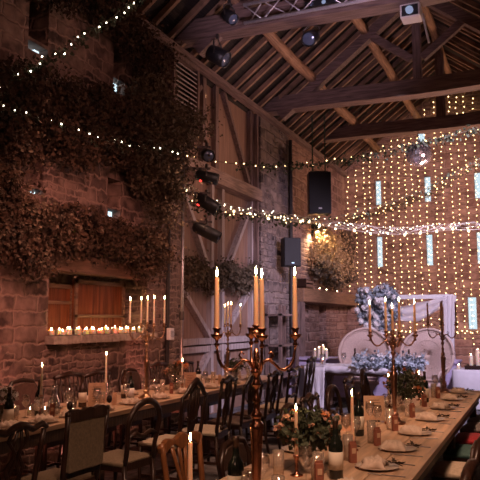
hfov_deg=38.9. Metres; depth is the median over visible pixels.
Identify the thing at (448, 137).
string light
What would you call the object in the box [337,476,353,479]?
napkin
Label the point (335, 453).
wine bottle
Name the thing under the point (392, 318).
taper candle
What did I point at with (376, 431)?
box
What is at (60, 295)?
window
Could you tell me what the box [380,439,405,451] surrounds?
napkin
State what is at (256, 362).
candelabrum
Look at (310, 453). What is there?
tumbler
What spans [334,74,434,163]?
rafter
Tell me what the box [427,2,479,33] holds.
rafter
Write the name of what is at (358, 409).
wine bottle
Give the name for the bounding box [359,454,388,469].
napkin
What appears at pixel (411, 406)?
box
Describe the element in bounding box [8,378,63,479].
dining chair
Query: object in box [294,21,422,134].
rafter
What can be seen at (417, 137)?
light
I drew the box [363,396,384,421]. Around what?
menu card
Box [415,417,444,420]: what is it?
dinner plate
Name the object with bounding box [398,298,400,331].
taper candle
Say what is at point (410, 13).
projector
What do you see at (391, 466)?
dinner plate
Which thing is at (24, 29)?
wall
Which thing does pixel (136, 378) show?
dining chair
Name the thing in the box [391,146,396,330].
light
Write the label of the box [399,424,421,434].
napkin
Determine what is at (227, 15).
can
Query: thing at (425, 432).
dinner plate
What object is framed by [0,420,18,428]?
napkin
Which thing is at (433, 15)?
rafter
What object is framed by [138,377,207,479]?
dining chair
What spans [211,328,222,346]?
cup
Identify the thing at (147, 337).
candelabrum
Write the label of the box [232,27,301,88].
rafter
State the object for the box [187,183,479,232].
string light
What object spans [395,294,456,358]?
fabric drape
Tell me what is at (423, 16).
fluorescent tube
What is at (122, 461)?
dining chair
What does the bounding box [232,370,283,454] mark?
dining chair
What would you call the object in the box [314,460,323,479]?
box
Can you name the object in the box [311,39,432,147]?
rafter
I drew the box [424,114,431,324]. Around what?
light
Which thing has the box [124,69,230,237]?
swag
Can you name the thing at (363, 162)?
light
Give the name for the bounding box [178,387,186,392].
napkin
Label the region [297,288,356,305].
trim
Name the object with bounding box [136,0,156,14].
rafter
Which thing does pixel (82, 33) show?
string light
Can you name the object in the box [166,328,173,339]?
box
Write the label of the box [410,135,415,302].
light
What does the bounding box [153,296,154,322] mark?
taper candle
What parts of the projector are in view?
panel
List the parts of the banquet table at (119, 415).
leg, leg, leg, leg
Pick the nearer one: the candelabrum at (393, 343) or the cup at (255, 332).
the cup at (255, 332)
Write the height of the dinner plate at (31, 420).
0.018 m
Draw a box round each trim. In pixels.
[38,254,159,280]
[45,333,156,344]
[108,1,347,176]
[185,156,261,201]
[253,113,259,354]
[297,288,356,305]
[297,302,305,356]
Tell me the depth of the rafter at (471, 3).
12.47 m
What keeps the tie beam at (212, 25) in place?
attached to the wall
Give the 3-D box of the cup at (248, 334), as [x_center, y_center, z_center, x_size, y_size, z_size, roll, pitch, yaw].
[0.051,0.436,3.089,0.052,0.079,0.052,1,-7,-6]
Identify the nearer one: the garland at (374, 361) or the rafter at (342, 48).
the garland at (374, 361)
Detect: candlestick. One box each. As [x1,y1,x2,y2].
[39,395,42,414]
[290,454,302,476]
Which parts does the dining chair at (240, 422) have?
leg, seat, seat frame, leg, post, crest rail, post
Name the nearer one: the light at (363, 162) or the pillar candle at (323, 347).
the pillar candle at (323, 347)
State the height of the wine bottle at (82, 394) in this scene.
0.313 m
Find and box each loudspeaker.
[281,237,300,266]
[307,115,331,215]
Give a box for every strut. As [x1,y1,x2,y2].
[370,34,411,62]
[421,20,464,60]
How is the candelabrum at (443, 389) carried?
on the banquet table at (423, 465)
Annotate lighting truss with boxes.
[243,0,373,24]
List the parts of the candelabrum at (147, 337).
arm, stem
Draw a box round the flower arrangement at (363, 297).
[354,282,402,333]
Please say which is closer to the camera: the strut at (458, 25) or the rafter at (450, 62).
the strut at (458, 25)
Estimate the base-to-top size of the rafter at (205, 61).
2.519 m
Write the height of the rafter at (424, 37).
2.519 m
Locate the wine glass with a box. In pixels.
[298,446,312,466]
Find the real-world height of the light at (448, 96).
6.784 m
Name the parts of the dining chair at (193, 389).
leg, seat, seat frame, leg, post, crest rail, post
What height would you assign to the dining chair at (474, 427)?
1.013 m
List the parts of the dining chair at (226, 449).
panel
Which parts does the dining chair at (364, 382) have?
post, crest rail, post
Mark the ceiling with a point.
(183, 7)
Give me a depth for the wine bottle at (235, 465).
3.08 m
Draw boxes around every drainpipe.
[164,209,170,433]
[288,140,293,356]
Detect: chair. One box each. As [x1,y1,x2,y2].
[0,420,48,479]
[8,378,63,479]
[15,395,111,479]
[53,371,116,472]
[84,370,142,449]
[100,397,161,479]
[118,368,170,446]
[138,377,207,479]
[149,361,197,433]
[157,431,204,479]
[176,375,237,479]
[178,360,221,422]
[207,374,263,466]
[218,436,250,478]
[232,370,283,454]
[260,365,301,444]
[273,356,316,434]
[279,402,300,445]
[299,392,320,422]
[325,384,342,416]
[338,327,390,405]
[343,375,355,413]
[360,368,370,405]
[399,328,454,388]
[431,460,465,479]
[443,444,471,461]
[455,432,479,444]
[459,458,479,479]
[460,422,479,432]
[467,414,479,421]
[470,436,479,462]
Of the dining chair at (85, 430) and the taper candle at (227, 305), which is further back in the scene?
the taper candle at (227, 305)
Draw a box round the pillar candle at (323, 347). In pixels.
[322,346,324,357]
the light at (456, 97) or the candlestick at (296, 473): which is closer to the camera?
the candlestick at (296, 473)
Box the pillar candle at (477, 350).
[476,348,479,365]
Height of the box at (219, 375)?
0.123 m
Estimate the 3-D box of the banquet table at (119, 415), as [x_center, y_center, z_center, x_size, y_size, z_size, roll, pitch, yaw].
[-1.160,2.084,7.275,0.876,0.760,6.950,-3,-7,23]
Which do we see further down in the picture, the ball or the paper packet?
the paper packet
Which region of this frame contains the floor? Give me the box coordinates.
[10,398,479,479]
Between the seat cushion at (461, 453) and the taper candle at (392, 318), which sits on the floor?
the seat cushion at (461, 453)
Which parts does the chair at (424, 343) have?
seat, arm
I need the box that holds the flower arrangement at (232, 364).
[224,357,245,377]
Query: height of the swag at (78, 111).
1.550 m
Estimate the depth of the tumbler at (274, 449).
3.60 m
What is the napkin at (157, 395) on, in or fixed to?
on the dinner plate
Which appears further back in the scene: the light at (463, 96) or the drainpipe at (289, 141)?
the light at (463, 96)
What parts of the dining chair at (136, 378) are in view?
panel, leg, seat frame, leg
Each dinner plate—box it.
[28,418,58,422]
[281,445,318,452]
[355,462,398,470]
[378,444,416,451]
[397,430,431,435]
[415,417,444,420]
[429,406,455,409]
[441,397,463,400]
[449,391,470,393]
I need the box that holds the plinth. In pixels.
[286,356,461,397]
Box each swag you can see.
[0,53,176,182]
[0,155,188,288]
[28,0,189,99]
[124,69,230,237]
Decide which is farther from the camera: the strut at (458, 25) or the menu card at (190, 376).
the strut at (458, 25)
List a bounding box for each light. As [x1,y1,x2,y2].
[0,0,145,86]
[0,105,184,158]
[185,198,320,236]
[186,125,479,174]
[186,190,478,235]
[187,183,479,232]
[274,156,478,223]
[310,219,330,230]
[340,161,479,224]
[363,162,365,284]
[369,157,372,286]
[377,162,380,282]
[383,150,389,332]
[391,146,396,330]
[397,140,403,336]
[403,140,410,332]
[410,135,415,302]
[417,137,423,327]
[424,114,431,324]
[433,102,440,329]
[440,132,446,293]
[448,96,457,337]
[455,97,465,333]
[463,96,472,333]
[472,97,479,283]
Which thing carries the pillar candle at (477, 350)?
on the serving tray
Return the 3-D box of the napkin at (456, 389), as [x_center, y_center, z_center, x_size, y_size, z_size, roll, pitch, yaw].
[2.530,1.736,7.892,0.163,0.059,0.189,-2,-7,15]
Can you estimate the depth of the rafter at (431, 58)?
17.17 m
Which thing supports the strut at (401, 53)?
attached to the post at (415, 27)
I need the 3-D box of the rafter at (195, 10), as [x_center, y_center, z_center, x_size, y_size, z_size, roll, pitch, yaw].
[0.210,-4.227,9.877,3.252,2.519,0.063,-3,-8,24]
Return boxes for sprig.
[385,458,405,465]
[406,440,420,447]
[422,426,436,431]
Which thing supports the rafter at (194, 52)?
attached to the ceiling
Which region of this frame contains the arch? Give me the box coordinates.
[374,294,452,298]
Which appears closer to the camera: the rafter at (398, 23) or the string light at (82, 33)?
the string light at (82, 33)
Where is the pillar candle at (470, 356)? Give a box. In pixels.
[469,355,472,365]
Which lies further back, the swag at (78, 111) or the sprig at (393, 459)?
the swag at (78, 111)
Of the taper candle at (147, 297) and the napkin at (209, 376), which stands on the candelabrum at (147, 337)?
the taper candle at (147, 297)
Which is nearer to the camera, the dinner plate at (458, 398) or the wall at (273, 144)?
the dinner plate at (458, 398)
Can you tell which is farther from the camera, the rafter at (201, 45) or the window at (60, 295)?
the rafter at (201, 45)
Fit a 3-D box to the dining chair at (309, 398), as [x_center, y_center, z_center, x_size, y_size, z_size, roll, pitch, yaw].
[0.856,1.867,6.164,0.520,0.939,0.514,-3,-7,24]
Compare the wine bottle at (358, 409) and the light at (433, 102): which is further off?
the light at (433, 102)
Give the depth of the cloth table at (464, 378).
12.20 m
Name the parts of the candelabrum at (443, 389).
stem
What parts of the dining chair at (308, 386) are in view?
seat, post, crest rail, post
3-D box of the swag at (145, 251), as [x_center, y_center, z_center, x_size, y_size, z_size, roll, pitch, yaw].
[-1.587,-0.044,7.717,0.887,1.260,4.000,-3,-7,23]
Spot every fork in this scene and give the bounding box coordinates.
[368,473,405,477]
[390,453,422,456]
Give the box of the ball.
[405,138,431,166]
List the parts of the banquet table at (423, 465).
leg, leg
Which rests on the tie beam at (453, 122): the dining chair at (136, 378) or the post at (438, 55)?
the post at (438, 55)
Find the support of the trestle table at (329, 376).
on the floor
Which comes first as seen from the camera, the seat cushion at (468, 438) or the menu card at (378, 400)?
the menu card at (378, 400)
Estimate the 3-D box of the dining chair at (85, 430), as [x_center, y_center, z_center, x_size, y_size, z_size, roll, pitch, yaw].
[-1.293,1.665,4.924,0.530,1.049,0.492,-3,-7,25]
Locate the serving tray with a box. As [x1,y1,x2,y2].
[465,364,479,369]
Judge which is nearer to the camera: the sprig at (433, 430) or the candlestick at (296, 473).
the candlestick at (296, 473)
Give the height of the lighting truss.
0.312 m
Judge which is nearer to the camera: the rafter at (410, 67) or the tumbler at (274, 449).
the tumbler at (274, 449)
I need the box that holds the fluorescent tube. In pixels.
[422,13,429,42]
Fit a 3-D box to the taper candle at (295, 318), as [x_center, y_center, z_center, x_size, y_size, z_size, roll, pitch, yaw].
[0.239,0.260,2.959,0.022,0.287,0.022,-3,-7,23]
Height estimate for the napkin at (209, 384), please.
0.058 m
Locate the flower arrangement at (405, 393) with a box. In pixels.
[382,367,425,410]
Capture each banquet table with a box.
[0,374,279,479]
[220,389,479,479]
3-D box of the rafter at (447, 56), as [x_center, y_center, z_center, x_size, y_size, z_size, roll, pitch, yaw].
[6.543,-3.522,16.227,3.252,2.519,0.062,-3,-7,23]
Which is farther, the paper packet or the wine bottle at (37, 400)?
the wine bottle at (37, 400)
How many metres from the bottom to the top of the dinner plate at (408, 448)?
0.018 m
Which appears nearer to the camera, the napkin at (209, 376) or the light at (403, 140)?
the napkin at (209, 376)
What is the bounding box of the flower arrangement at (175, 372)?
[162,360,188,389]
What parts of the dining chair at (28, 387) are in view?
panel, leg, seat frame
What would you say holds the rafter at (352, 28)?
attached to the ceiling
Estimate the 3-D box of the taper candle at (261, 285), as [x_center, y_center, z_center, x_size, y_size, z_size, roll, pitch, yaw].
[0.088,0.248,2.771,0.022,0.267,0.022,-3,-7,23]
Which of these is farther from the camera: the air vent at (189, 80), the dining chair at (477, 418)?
the air vent at (189, 80)
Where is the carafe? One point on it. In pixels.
(50, 385)
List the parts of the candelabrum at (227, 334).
stem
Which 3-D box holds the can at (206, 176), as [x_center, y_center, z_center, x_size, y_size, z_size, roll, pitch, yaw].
[-0.477,-0.946,9.867,0.364,0.315,0.224,1,-7,-7]
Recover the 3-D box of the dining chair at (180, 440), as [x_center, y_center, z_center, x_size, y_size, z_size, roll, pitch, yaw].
[-0.153,1.631,4.055,0.506,0.915,0.494,-3,-7,26]
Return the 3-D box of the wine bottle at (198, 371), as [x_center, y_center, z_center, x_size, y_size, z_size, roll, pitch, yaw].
[-0.545,1.727,8.832,0.077,0.313,0.078,6,-9,-44]
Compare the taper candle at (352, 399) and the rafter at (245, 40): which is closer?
the taper candle at (352, 399)
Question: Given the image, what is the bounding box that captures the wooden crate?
[297,279,312,288]
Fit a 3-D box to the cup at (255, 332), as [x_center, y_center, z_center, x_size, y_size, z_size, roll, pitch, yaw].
[0.070,0.405,2.923,0.052,0.079,0.052,1,-7,-6]
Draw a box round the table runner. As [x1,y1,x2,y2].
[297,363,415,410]
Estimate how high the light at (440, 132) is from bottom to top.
6.584 m
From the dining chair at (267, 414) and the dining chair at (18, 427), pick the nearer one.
the dining chair at (18, 427)
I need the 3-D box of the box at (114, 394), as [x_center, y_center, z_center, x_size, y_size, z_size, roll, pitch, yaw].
[-1.250,1.581,6.774,0.042,0.123,0.032,1,-7,-11]
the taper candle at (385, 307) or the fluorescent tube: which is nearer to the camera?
the taper candle at (385, 307)
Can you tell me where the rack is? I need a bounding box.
[265,305,298,398]
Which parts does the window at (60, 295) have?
shutter frame, shutter frame, shutter frame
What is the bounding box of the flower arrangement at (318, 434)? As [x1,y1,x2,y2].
[273,405,341,472]
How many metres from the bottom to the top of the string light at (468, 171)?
1.923 m
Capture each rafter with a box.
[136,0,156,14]
[150,0,180,24]
[167,0,209,37]
[178,0,226,47]
[190,49,197,56]
[192,0,257,57]
[201,2,268,64]
[211,0,287,72]
[216,31,277,87]
[231,26,313,100]
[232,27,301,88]
[244,22,335,106]
[252,20,351,113]
[277,11,399,120]
[278,17,367,99]
[285,19,401,127]
[289,15,380,94]
[290,24,410,131]
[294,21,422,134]
[301,25,426,139]
[306,31,429,143]
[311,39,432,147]
[316,58,422,151]
[321,55,433,154]
[326,54,445,158]
[331,66,434,161]
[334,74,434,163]
[338,70,451,166]
[341,98,427,169]
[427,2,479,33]
[430,9,479,37]
[432,14,479,41]
[434,20,479,49]
[437,28,479,54]
[439,34,479,59]
[444,42,479,64]
[444,49,478,68]
[446,55,472,69]
[447,59,466,70]
[449,0,479,16]
[449,65,461,71]
[459,0,479,10]
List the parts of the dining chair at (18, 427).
crest rail, post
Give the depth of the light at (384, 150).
19.05 m
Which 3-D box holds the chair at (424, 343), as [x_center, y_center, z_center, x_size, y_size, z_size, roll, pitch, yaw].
[3.443,2.360,12.592,1.018,1.454,0.637,-4,-8,29]
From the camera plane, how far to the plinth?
13.78 m
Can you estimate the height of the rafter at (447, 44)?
2.519 m
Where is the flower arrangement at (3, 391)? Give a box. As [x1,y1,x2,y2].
[0,383,18,421]
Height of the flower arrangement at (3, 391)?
0.334 m
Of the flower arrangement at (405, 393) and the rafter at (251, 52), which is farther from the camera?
the rafter at (251, 52)
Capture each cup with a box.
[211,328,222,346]
[246,327,253,344]
[250,325,258,343]
[255,328,267,347]
[289,328,300,345]
[367,331,372,340]
[396,332,402,341]
[412,331,417,340]
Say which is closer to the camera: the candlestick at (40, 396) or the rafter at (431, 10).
the candlestick at (40, 396)
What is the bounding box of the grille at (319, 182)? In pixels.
[309,172,330,211]
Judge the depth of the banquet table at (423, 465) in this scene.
4.51 m
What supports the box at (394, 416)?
on the banquet table at (423, 465)
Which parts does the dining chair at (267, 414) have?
seat, leg, post, seat frame, crest rail, leg, post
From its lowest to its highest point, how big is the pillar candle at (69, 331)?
0.091 m
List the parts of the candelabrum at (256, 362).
arm, arm, stem, arm, arm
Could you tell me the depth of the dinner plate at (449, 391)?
7.80 m
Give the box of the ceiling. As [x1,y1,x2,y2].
[129,0,479,170]
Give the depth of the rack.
13.41 m
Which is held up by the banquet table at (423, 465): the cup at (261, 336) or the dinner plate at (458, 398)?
the dinner plate at (458, 398)
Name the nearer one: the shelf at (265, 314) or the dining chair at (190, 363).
the dining chair at (190, 363)
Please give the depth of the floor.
7.91 m
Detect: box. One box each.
[50,403,54,416]
[112,392,116,404]
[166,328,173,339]
[169,383,172,393]
[218,374,221,383]
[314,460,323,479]
[348,441,356,462]
[373,427,380,445]
[392,414,397,430]
[409,403,414,417]
[422,394,426,406]
[435,387,439,397]
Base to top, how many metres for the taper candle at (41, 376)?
0.292 m
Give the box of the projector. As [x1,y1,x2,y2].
[400,1,422,24]
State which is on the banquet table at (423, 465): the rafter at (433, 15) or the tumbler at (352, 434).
the tumbler at (352, 434)
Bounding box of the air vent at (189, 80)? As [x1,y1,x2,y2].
[165,51,199,119]
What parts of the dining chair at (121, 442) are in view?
post, crest rail, post, leg, leg, seat frame, leg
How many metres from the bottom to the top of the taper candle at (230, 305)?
0.322 m
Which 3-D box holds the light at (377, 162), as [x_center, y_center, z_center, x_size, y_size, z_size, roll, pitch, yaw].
[3.901,0.188,19.055,0.070,5.470,0.062,-3,-7,23]
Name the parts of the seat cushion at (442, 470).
seat frame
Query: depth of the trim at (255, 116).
13.58 m
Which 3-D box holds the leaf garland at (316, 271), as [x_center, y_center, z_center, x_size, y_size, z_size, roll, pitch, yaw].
[2.610,0.420,17.380,0.877,1.834,3.465,-3,-7,23]
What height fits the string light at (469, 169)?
1.237 m
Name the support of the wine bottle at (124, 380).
on the banquet table at (119, 415)
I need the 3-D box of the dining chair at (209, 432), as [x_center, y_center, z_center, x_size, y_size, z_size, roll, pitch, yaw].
[-0.334,1.926,7.093,0.534,1.039,0.514,-2,-7,18]
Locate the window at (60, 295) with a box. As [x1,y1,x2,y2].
[47,283,72,334]
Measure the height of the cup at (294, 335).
0.079 m
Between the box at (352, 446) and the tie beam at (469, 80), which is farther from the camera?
the tie beam at (469, 80)
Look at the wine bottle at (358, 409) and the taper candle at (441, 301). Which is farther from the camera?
the taper candle at (441, 301)
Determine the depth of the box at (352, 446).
4.03 m
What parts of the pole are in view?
cross arm, cross arm, cross arm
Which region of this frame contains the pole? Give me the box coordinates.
[170,144,211,434]
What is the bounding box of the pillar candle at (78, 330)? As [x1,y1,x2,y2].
[76,328,81,334]
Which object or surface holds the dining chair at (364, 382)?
on the floor
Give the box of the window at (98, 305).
[71,279,125,333]
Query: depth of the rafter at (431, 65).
17.50 m
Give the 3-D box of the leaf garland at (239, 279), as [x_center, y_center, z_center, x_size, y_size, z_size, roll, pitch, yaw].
[-0.198,0.656,11.966,0.427,0.943,3.345,-3,-7,23]
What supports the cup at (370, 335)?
on the candelabrum at (393, 343)
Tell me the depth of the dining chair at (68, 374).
7.42 m
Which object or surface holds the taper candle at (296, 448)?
in the candlestick at (296, 473)
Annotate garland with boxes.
[184,249,269,301]
[310,229,368,292]
[351,348,429,371]
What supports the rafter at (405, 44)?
attached to the ceiling
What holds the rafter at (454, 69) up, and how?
attached to the ceiling
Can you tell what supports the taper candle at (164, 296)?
on the candelabrum at (147, 337)
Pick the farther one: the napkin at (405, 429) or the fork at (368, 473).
the napkin at (405, 429)
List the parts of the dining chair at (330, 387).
rail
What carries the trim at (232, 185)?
attached to the wall at (236, 143)
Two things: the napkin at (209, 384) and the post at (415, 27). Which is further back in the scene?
the post at (415, 27)
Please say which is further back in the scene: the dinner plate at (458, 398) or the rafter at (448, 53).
the rafter at (448, 53)
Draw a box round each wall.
[0,0,181,479]
[187,76,252,184]
[259,107,347,402]
[345,91,479,366]
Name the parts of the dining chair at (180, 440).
post, crest rail, post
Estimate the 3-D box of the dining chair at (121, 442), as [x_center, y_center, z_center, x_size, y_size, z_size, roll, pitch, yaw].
[-1.463,2.024,7.861,0.536,1.023,0.505,-3,-7,23]
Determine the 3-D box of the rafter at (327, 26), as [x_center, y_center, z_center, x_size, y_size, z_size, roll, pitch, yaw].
[1.557,-3.917,12.763,3.252,2.519,0.063,-3,-7,23]
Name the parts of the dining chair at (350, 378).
post, crest rail, post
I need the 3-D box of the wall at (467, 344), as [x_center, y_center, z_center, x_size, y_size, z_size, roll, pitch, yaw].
[5.925,-0.846,18.482,7.400,9.200,0.200,-3,-7,23]
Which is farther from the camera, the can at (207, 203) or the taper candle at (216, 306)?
the can at (207, 203)
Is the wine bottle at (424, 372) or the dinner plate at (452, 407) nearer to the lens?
the dinner plate at (452, 407)
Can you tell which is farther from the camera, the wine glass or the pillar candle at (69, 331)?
the pillar candle at (69, 331)
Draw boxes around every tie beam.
[174,0,452,48]
[262,68,479,115]
[321,111,479,142]
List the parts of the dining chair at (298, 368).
seat, post, crest rail, post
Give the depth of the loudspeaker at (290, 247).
14.06 m
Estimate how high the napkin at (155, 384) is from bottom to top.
0.058 m
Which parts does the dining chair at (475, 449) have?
panel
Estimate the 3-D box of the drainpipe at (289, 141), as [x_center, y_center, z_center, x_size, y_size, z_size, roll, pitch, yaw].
[1.126,0.547,14.917,0.083,5.600,0.083,6,-9,-43]
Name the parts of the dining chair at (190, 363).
crest rail, seat frame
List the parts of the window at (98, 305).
shutter frame, shutter frame, shutter frame, shutter frame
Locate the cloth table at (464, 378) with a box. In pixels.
[452,367,479,409]
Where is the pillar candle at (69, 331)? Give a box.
[67,328,71,334]
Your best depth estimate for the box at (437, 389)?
7.33 m
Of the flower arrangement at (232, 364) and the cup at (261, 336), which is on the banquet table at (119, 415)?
the flower arrangement at (232, 364)
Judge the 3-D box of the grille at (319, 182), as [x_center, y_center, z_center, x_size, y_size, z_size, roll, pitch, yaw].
[1.768,-1.054,15.005,0.470,0.893,0.016,0,-7,0]
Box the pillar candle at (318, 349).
[317,348,320,357]
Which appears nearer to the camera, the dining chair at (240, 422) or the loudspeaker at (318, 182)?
the dining chair at (240, 422)
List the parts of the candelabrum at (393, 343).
arm, stem, arm, arm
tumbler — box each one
[273,449,283,479]
[310,453,321,479]
[313,451,323,479]
[343,434,352,460]
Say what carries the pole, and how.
on the floor
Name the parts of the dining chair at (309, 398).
crest rail, post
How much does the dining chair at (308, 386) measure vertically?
1.099 m
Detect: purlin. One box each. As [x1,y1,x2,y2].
[231,0,380,153]
[351,18,420,118]
[422,6,451,73]
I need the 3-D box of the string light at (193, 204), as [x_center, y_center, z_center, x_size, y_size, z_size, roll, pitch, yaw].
[0.197,-0.328,9.944,2.037,0.556,0.245,1,-7,-7]
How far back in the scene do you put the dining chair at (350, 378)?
7.47 m
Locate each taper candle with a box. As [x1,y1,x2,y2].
[40,364,42,394]
[105,352,106,383]
[129,297,130,322]
[140,296,141,322]
[146,297,147,321]
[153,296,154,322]
[163,296,164,322]
[181,359,182,382]
[187,433,192,479]
[214,269,218,327]
[224,307,225,323]
[227,305,228,322]
[230,305,231,323]
[254,268,258,324]
[259,268,264,327]
[293,267,297,327]
[294,405,298,454]
[351,391,354,440]
[369,300,370,330]
[384,298,386,330]
[391,305,393,329]
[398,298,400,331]
[413,300,415,330]
[441,301,442,321]
[454,302,456,321]
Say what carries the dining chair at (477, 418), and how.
on the floor
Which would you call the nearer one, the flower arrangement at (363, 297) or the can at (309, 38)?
the can at (309, 38)
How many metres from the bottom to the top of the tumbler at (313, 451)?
0.150 m
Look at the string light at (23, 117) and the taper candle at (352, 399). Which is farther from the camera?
the string light at (23, 117)
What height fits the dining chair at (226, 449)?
0.775 m
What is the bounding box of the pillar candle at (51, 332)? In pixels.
[49,329,54,334]
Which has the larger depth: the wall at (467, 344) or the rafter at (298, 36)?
the wall at (467, 344)
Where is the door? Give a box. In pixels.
[183,177,253,419]
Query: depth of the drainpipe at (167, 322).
9.85 m
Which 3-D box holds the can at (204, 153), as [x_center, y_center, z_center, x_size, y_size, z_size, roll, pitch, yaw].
[-0.477,-1.267,9.897,0.228,0.310,0.258,5,-8,-36]
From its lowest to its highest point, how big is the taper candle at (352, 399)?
0.342 m
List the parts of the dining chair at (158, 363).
post, crest rail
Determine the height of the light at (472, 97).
6.463 m
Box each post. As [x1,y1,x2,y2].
[411,22,422,78]
[434,50,445,116]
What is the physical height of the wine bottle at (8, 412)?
0.313 m
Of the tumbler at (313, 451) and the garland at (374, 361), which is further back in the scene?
the garland at (374, 361)
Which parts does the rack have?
post, post, post, post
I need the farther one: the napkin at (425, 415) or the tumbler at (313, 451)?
the napkin at (425, 415)
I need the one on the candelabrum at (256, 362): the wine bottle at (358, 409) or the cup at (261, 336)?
the cup at (261, 336)
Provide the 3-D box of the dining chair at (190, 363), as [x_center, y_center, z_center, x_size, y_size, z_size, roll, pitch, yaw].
[-0.592,2.256,9.835,0.536,1.023,0.505,-3,-7,23]
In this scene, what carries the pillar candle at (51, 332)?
on the window sill at (114, 337)
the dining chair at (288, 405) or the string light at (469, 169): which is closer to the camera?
the dining chair at (288, 405)
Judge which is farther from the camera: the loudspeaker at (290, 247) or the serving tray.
the loudspeaker at (290, 247)
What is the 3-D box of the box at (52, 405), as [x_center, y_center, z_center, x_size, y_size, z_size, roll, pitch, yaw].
[-1.632,1.479,5.909,0.042,0.123,0.032,1,-7,-11]
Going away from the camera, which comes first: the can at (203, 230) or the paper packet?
the paper packet
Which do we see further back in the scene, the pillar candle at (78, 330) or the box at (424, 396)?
the pillar candle at (78, 330)
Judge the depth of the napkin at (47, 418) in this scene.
5.58 m
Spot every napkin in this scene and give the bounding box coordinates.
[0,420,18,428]
[33,414,55,421]
[43,402,61,407]
[122,397,139,404]
[150,383,163,388]
[151,392,167,397]
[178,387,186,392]
[204,382,217,386]
[206,374,217,378]
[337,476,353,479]
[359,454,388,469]
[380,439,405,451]
[384,397,391,403]
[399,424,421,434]
[417,411,436,420]
[430,401,450,408]
[441,394,456,399]
[451,387,465,392]
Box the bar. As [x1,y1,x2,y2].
[304,0,351,8]
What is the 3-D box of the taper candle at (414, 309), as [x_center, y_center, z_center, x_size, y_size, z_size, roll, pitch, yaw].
[1.456,0.637,5.669,0.022,0.292,0.022,-3,-7,23]
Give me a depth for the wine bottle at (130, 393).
7.02 m
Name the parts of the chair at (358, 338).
seat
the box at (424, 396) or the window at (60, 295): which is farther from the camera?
the window at (60, 295)
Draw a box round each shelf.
[265,314,297,315]
[265,343,292,346]
[283,372,296,377]
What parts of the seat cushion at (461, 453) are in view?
seat frame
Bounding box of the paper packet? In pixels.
[335,413,350,430]
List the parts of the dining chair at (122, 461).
leg, leg, seat frame, seat, rail, leg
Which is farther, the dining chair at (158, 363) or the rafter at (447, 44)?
the rafter at (447, 44)
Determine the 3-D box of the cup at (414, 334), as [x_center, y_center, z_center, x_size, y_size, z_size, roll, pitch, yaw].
[1.456,0.798,5.650,0.052,0.079,0.052,1,-7,-4]
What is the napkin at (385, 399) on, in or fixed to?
on the dinner plate
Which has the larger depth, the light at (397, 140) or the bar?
the light at (397, 140)
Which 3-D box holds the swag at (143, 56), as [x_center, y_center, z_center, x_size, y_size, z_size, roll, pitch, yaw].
[-1.603,-2.664,8.139,0.703,1.245,3.620,-3,-7,23]
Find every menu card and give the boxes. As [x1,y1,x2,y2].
[88,383,105,406]
[184,372,195,387]
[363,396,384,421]
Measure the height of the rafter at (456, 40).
2.519 m
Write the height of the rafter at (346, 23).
2.519 m
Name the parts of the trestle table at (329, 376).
leg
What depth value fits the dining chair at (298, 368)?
8.88 m
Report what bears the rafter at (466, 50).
attached to the ceiling
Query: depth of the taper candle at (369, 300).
5.63 m
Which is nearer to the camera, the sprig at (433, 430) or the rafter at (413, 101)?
the sprig at (433, 430)
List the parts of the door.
rail, rail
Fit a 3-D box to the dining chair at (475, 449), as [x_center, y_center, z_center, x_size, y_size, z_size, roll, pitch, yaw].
[1.152,1.578,3.865,0.522,0.975,0.494,-4,-8,28]
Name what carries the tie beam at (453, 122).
attached to the ceiling
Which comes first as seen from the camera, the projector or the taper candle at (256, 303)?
the taper candle at (256, 303)
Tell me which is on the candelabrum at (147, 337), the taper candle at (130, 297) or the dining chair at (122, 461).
the taper candle at (130, 297)
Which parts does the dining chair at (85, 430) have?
seat, post, rail, panel, crest rail, post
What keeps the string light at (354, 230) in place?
attached to the wall
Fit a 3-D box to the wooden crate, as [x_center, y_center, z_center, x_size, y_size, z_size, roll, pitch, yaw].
[1.468,1.002,15.449,0.255,0.220,0.500,-3,-7,23]
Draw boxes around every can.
[192,218,221,243]
[193,190,221,215]
[195,164,219,184]
[199,142,214,161]
[205,34,231,67]
[221,0,238,25]
[301,25,319,46]
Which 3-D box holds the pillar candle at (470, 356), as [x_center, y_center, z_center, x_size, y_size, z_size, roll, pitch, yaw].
[4.263,2.222,12.545,0.070,0.244,0.068,-3,-7,23]
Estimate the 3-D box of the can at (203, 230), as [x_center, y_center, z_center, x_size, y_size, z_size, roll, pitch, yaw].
[-0.473,-0.127,9.770,0.436,0.364,0.233,0,-7,-2]
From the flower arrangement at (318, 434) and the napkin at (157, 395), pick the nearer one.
the flower arrangement at (318, 434)
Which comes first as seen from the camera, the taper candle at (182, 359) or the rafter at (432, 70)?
the taper candle at (182, 359)
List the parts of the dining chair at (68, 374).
post, leg, crest rail, seat frame, leg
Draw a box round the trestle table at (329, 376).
[300,366,425,409]
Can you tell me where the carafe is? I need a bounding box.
[47,385,60,415]
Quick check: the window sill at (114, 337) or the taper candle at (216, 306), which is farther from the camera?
the window sill at (114, 337)
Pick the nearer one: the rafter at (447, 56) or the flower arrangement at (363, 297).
the flower arrangement at (363, 297)
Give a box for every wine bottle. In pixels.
[3,387,13,421]
[34,380,43,415]
[78,374,86,407]
[121,369,127,398]
[127,371,133,397]
[195,361,200,379]
[227,436,243,479]
[328,418,342,479]
[354,392,363,435]
[421,371,428,402]
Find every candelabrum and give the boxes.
[128,322,166,398]
[211,325,300,479]
[213,323,241,376]
[367,330,417,424]
[426,321,457,392]
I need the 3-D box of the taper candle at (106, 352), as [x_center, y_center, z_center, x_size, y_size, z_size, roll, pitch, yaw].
[-1.407,1.350,7.146,0.025,0.352,0.024,-3,-7,23]
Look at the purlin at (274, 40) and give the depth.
12.83 m
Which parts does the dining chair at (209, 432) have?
leg, seat, seat frame, leg, post, crest rail, post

